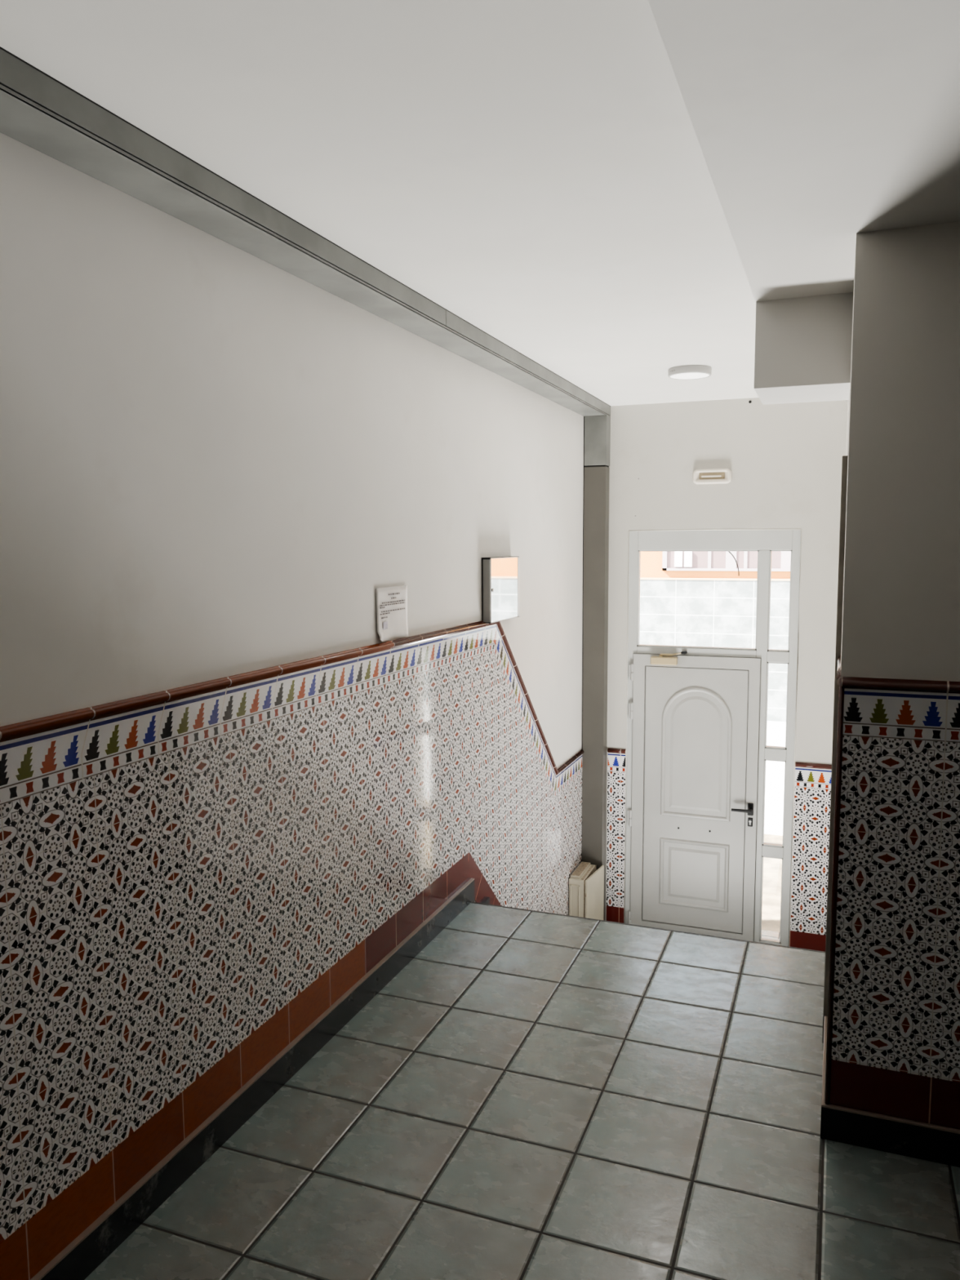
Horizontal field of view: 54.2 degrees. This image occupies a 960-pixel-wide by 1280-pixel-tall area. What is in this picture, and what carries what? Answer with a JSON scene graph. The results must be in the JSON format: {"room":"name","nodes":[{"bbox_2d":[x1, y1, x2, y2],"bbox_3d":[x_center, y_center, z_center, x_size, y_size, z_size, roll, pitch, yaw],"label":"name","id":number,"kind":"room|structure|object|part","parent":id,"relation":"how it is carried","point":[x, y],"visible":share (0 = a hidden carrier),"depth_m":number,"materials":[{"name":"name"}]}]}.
{"room":"apartment building entrance hall","nodes":[
{"label":"apartment building entrance hall","id":0,"kind":"room"},
{"bbox_2d":[0,132,584,1279],"bbox_3d":[-0.712,0.557,2.806,0.217,3.817,8.050,2,6,21],"label":"wall","id":1,"kind":"structure","parent":0,"point":[226,800],"depth_m":2.52,"materials":[{"name":"paint"}]},
{"bbox_2d":[30,878,489,1279],"bbox_3d":[-0.860,1.844,2.256,0.025,1.036,6.670,2,6,21],"label":"baseboard","id":2,"kind":"structure","parent":1,"relation":"attached to","point":[81,1257],"depth_m":2.61,"materials":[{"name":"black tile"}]},
{"bbox_3d":[-0.007,1.360,4.450,0.023,0.200,0.250,2,6,21],"label":"step skirting","id":3,"kind":"part","parent":2,"relation":"part of","materials":[{"name":"grey tile"}]},
{"bbox_3d":[-0.680,1.211,2.701,0.013,1.927,7.750,2,6,21],"label":"tile panel","id":4,"kind":"part","parent":1,"relation":"part of","materials":[{"name":"tile"}]},
{"bbox_3d":[-0.676,0.610,2.637,0.027,1.028,7.750,2,6,21],"label":"chair rail","id":5,"kind":"part","parent":1,"relation":"part of","materials":[{"name":"tile"}]},
{"bbox_2d":[376,585,408,641],"bbox_3d":[-0.322,-0.100,3.491,0.013,0.196,0.258,2,6,20],"label":"paper notice","id":6,"kind":"object","parent":1,"relation":"attached to","point":[391,602],"visible":1,"depth_m":3.49,"materials":[{"name":"grey paper"}]},
{"bbox_2d":[481,556,519,623],"bbox_3d":[0.105,-0.250,4.556,0.048,0.306,0.422,2,6,21],"label":"mailbox","id":7,"kind":"object","parent":1,"relation":"attached to","point":[500,575],"visible":0.99,"depth_m":4.48,"materials":[{"name":"silver metal"}]},
{"bbox_3d":[0.119,-0.248,4.537,0.004,0.295,0.385,2,6,21],"label":"glass pane","id":8,"kind":"part","parent":7,"relation":"part of","materials":[{"name":"clear glass"}]},
{"bbox_2d":[0,0,759,405],"bbox_3d":[0.906,-1.186,2.000,3.500,0.200,8.050,2,6,21],"label":"ceiling","id":9,"kind":"structure","parent":0,"point":[536,171],"depth_m":2.04,"materials":[{"name":"paint"}]},
{"bbox_2d":[0,46,610,417],"bbox_3d":[-0.618,-1.088,2.436,0.152,0.069,7.750,2,6,21],"label":"cladding","id":10,"kind":"object","parent":9,"relation":"attached to","point":[37,111],"visible":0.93,"depth_m":2.30,"materials":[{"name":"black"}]},
{"bbox_2d":[667,364,711,379],"bbox_3d":[1.058,-1.349,4.729,0.214,0.037,0.214,2,6,21],"label":"recessed light","id":11,"kind":"object","parent":9,"relation":"in","point":[686,371],"visible":1,"depth_m":4.67,"materials":[{"name":"grey plastic"}]},
{"bbox_2d":[670,373,709,379],"bbox_3d":[1.058,-1.335,4.731,0.195,0.005,0.195,2,6,21],"label":"diffuser","id":12,"kind":"object","parent":11,"relation":"attached to","point":[673,375],"depth_m":4.73,"materials":[{"name":"white plastic"}]},
{"bbox_2d":[754,292,853,404],"bbox_3d":[1.117,-1.041,3.140,0.341,0.425,0.386,2,6,21],"label":"beam","id":13,"kind":"structure","parent":9,"relation":"attached to","point":[803,344],"depth_m":2.98,"materials":[{"name":"paint"}]},
{"bbox_2d":[84,902,959,1279],"bbox_3d":[0.482,1.620,1.143,3.500,0.181,5.606,2,6,21],"label":"floor","id":14,"kind":"structure","parent":0,"point":[534,1095],"depth_m":2.57,"materials":[{"name":"tile"}]},
{"bbox_3d":[0.672,1.245,4.041,1.566,0.031,0.012,2,6,21],"label":"nosing trim","id":15,"kind":"part","parent":14,"relation":"part of","materials":[{"name":"grey tile"}]},
{"bbox_2d":[605,397,848,951],"bbox_3d":[2.251,0.234,5.795,3.600,3.817,0.317,2,6,21],"label":"wall","id":16,"kind":"structure","parent":0,"point":[784,460],"depth_m":5.80,"materials":[{"name":"paint"}]},
{"bbox_3d":[0.911,1.336,6.278,0.120,0.929,0.013,2,6,21],"label":"tile panel","id":17,"kind":"part","parent":16,"relation":"part of","materials":[{"name":"multicoloured tile"}]},
{"bbox_3d":[0.906,0.735,6.209,0.120,0.030,0.027,2,6,21],"label":"chair rail","id":18,"kind":"part","parent":16,"relation":"part of","materials":[{"name":"tile"}]},
{"bbox_2d":[692,468,731,484],"bbox_3d":[1.437,-1.014,5.810,0.234,0.090,0.027,2,6,21],"label":"emergency light","id":19,"kind":"object","parent":16,"relation":"attached to","point":[715,476],"visible":1,"depth_m":5.80,"materials":[{"name":"beige plastic"}]},
{"bbox_2d":[623,528,801,946],"bbox_3d":[1.459,0.665,5.994,1.061,2.726,0.130,2,6,21],"label":"door","id":20,"kind":"structure","parent":16,"relation":"in","point":[698,753],"depth_m":6.02,"materials":[{"name":"white metal"}]},
{"bbox_3d":[1.225,0.093,5.991,0.157,0.041,0.024,2,6,21],"label":"closer arm","id":21,"kind":"part","parent":20,"relation":"part of","materials":[{"name":"beige plastic"}]},
{"bbox_3d":[1.392,1.529,6.108,0.450,0.454,0.016,2,6,21],"label":"square panel","id":22,"kind":"part","parent":20,"relation":"part of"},
{"bbox_3d":[1.388,0.730,6.026,0.450,0.862,0.016,2,6,21],"label":"arched panel","id":23,"kind":"part","parent":20,"relation":"part of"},
{"bbox_3d":[1.657,1.072,5.922,0.130,0.080,0.058,2,6,21],"label":"handle","id":24,"kind":"part","parent":20,"relation":"part of","materials":[{"name":"black metal"}]},
{"bbox_3d":[1.711,1.154,5.936,0.030,0.056,0.008,2,6,21],"label":"lock plate","id":25,"kind":"part","parent":20,"relation":"part of","materials":[{"name":"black metal"}]},
{"bbox_3d":[2.067,1.375,5.837,0.233,0.929,0.013,2,6,21],"label":"tile panel","id":26,"kind":"part","parent":16,"relation":"part of","materials":[{"name":"multicoloured tile"}]},
{"bbox_3d":[2.061,0.775,5.769,0.233,0.030,0.027,2,6,21],"label":"chair rail","id":27,"kind":"part","parent":16,"relation":"part of","materials":[{"name":"tile"}]},
{"bbox_2d":[761,929,779,939],"bbox_3d":[1.952,2.206,5.049,3.500,0.150,2.600,2,6,21],"label":"floor","id":28,"kind":"structure","parent":0,"point":[767,934],"depth_m":6.36,"materials":[{"name":"tile"}]},
{"bbox_2d":[568,862,604,919],"bbox_3d":[0.692,1.758,6.103,0.156,0.536,0.327,2,6,21],"label":"heater","id":29,"kind":"object","parent":28,"relation":"on","point":[586,883],"visible":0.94,"depth_m":5.99,"materials":[{"name":"metal"}]},
{"bbox_3d":[0.603,1.770,5.971,0.064,0.431,0.008,2,6,21],"label":"panel","id":30,"kind":"part","parent":29,"relation":"part of","materials":[{"name":"metal"}]},
{"bbox_2d":[570,862,591,879],"bbox_3d":[0.655,1.499,6.103,0.062,0.018,0.288,2,6,21],"label":"grille","id":31,"kind":"object","parent":29,"relation":"attached to","point":[584,868],"depth_m":6.07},
{"bbox_2d":[581,865,594,879],"bbox_3d":[0.697,1.507,6.076,0.016,0.004,0.276,2,6,21],"label":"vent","id":32,"kind":"object","parent":29,"relation":"attached to","point":[588,870],"depth_m":6.08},
{"bbox_3d":[0.743,1.757,6.085,0.014,0.512,0.319,3,7,27],"label":"panel","id":33,"kind":"part","parent":29,"relation":"part of","materials":[{"name":"metal"}]},
{"bbox_2d":[581,415,610,920],"bbox_3d":[0.757,0.288,6.166,0.151,3.448,0.104,2,6,21],"label":"cladding","id":34,"kind":"object","parent":28,"relation":"on","point":[597,428],"visible":0.77,"depth_m":6.09,"materials":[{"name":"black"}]},
{"bbox_3d":[0.751,-1.273,6.004,0.146,0.310,0.104,2,6,21],"label":"panel","id":35,"kind":"part","parent":34,"relation":"part of","materials":[{"name":"white paint"}]},
{"bbox_2d":[824,221,959,1129],"bbox_3d":[2.410,0.442,3.764,1.843,3.817,3.417,2,6,21],"label":"wall","id":36,"kind":"structure","parent":0,"point":[893,1043],"depth_m":2.42,"materials":[{"name":"paint"}]},
{"bbox_2d":[648,0,959,302],"bbox_3d":[0.995,-0.889,0.334,2.127,0.151,4.960,2,6,21],"label":"ceiling","id":37,"kind":"structure","parent":36,"relation":"attached to","point":[818,125],"depth_m":1.71,"materials":[{"name":"paint"}]},
{"bbox_3d":[1.049,0.678,2.768,0.013,0.898,0.515,2,6,21],"label":"tile panel","id":38,"kind":"part","parent":36,"relation":"part of","materials":[{"name":"tile"}]},
{"bbox_3d":[0.956,0.689,2.527,0.014,1.184,0.015,2,6,21],"label":"corner trim","id":39,"kind":"part","parent":36,"relation":"part of","materials":[{"name":"brown"}]},
{"bbox_2d":[822,455,848,1043],"bbox_3d":[1.264,0.345,3.307,0.036,1.905,0.705,2,6,21],"label":"door","id":40,"kind":"structure","parent":36,"relation":"in","point":[844,464],"depth_m":2.97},
{"bbox_3d":[1.041,0.086,2.709,0.015,0.030,0.515,2,6,21],"label":"chair rail","id":41,"kind":"part","parent":36,"relation":"part of","materials":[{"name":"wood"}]},
{"bbox_2d":[820,1015,959,1167],"bbox_3d":[1.896,1.333,2.501,1.846,0.099,0.524,2,6,21],"label":"baseboard","id":42,"kind":"structure","parent":36,"relation":"attached to","point":[873,1131],"depth_m":2.53,"materials":[{"name":"tile"}]},
{"bbox_3d":[1.812,0.729,2.207,1.832,0.904,0.013,2,6,21],"label":"tile panel","id":43,"kind":"part","parent":36,"relation":"part of","materials":[{"name":"multicoloured tile"}]},
{"bbox_3d":[1.806,0.141,2.139,1.832,0.030,0.027,2,6,21],"label":"chair rail","id":44,"kind":"part","parent":36,"relation":"part of","materials":[{"name":"tile"}]},
{"label":"outside","id":45,"kind":"structure","parent":0,"visible":0},
{"bbox_2d":[761,833,782,932],"bbox_3d":[1.746,2.007,7.719,19.000,0.190,2.550,2,6,21],"label":"ground","id":46,"kind":"structure","parent":45,"point":[772,868],"depth_m":7.31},
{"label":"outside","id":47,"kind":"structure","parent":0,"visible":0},
{"bbox_2d":[764,720,786,835],"bbox_3d":[3.310,1.600,11.784,19.000,0.150,6.200,2,6,21],"label":"road","id":48,"kind":"structure","parent":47,"point":[775,735],"depth_m":10.60,"materials":[{"name":"white"}]},
{"bbox_2d":[640,551,791,721],"bbox_3d":[4.382,-1.357,14.329,19.000,5.400,0.330,2,6,21],"label":"building","id":49,"kind":"structure","parent":48,"relation":"on","point":[687,598],"depth_m":14.54,"materials":[{"name":"stone"}]},
{"bbox_2d":[674,551,692,566],"bbox_3d":[3.176,-1.263,14.642,0.270,0.240,0.030,2,6,21],"label":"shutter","id":50,"kind":"object","parent":49,"relation":"hanging from","point":[681,558],"depth_m":14.63,"materials":[{"name":"white"}]},
{"bbox_3d":[3.868,-1.710,14.366,2.110,1.300,0.040,2,6,21],"label":"pane","id":51,"kind":"part","parent":49,"relation":"part of","materials":[{"name":"red"}]},
{"bbox_2d":[727,551,739,576],"bbox_3d":[1.401,-0.581,6.248,0.640,0.304,0.013,2,6,18],"label":"cable","id":52,"kind":"object","parent":49,"relation":"hanging from","point":[727,551],"visible":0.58,"depth_m":6.16,"materials":[{"name":"grey plastic"}]}
]}

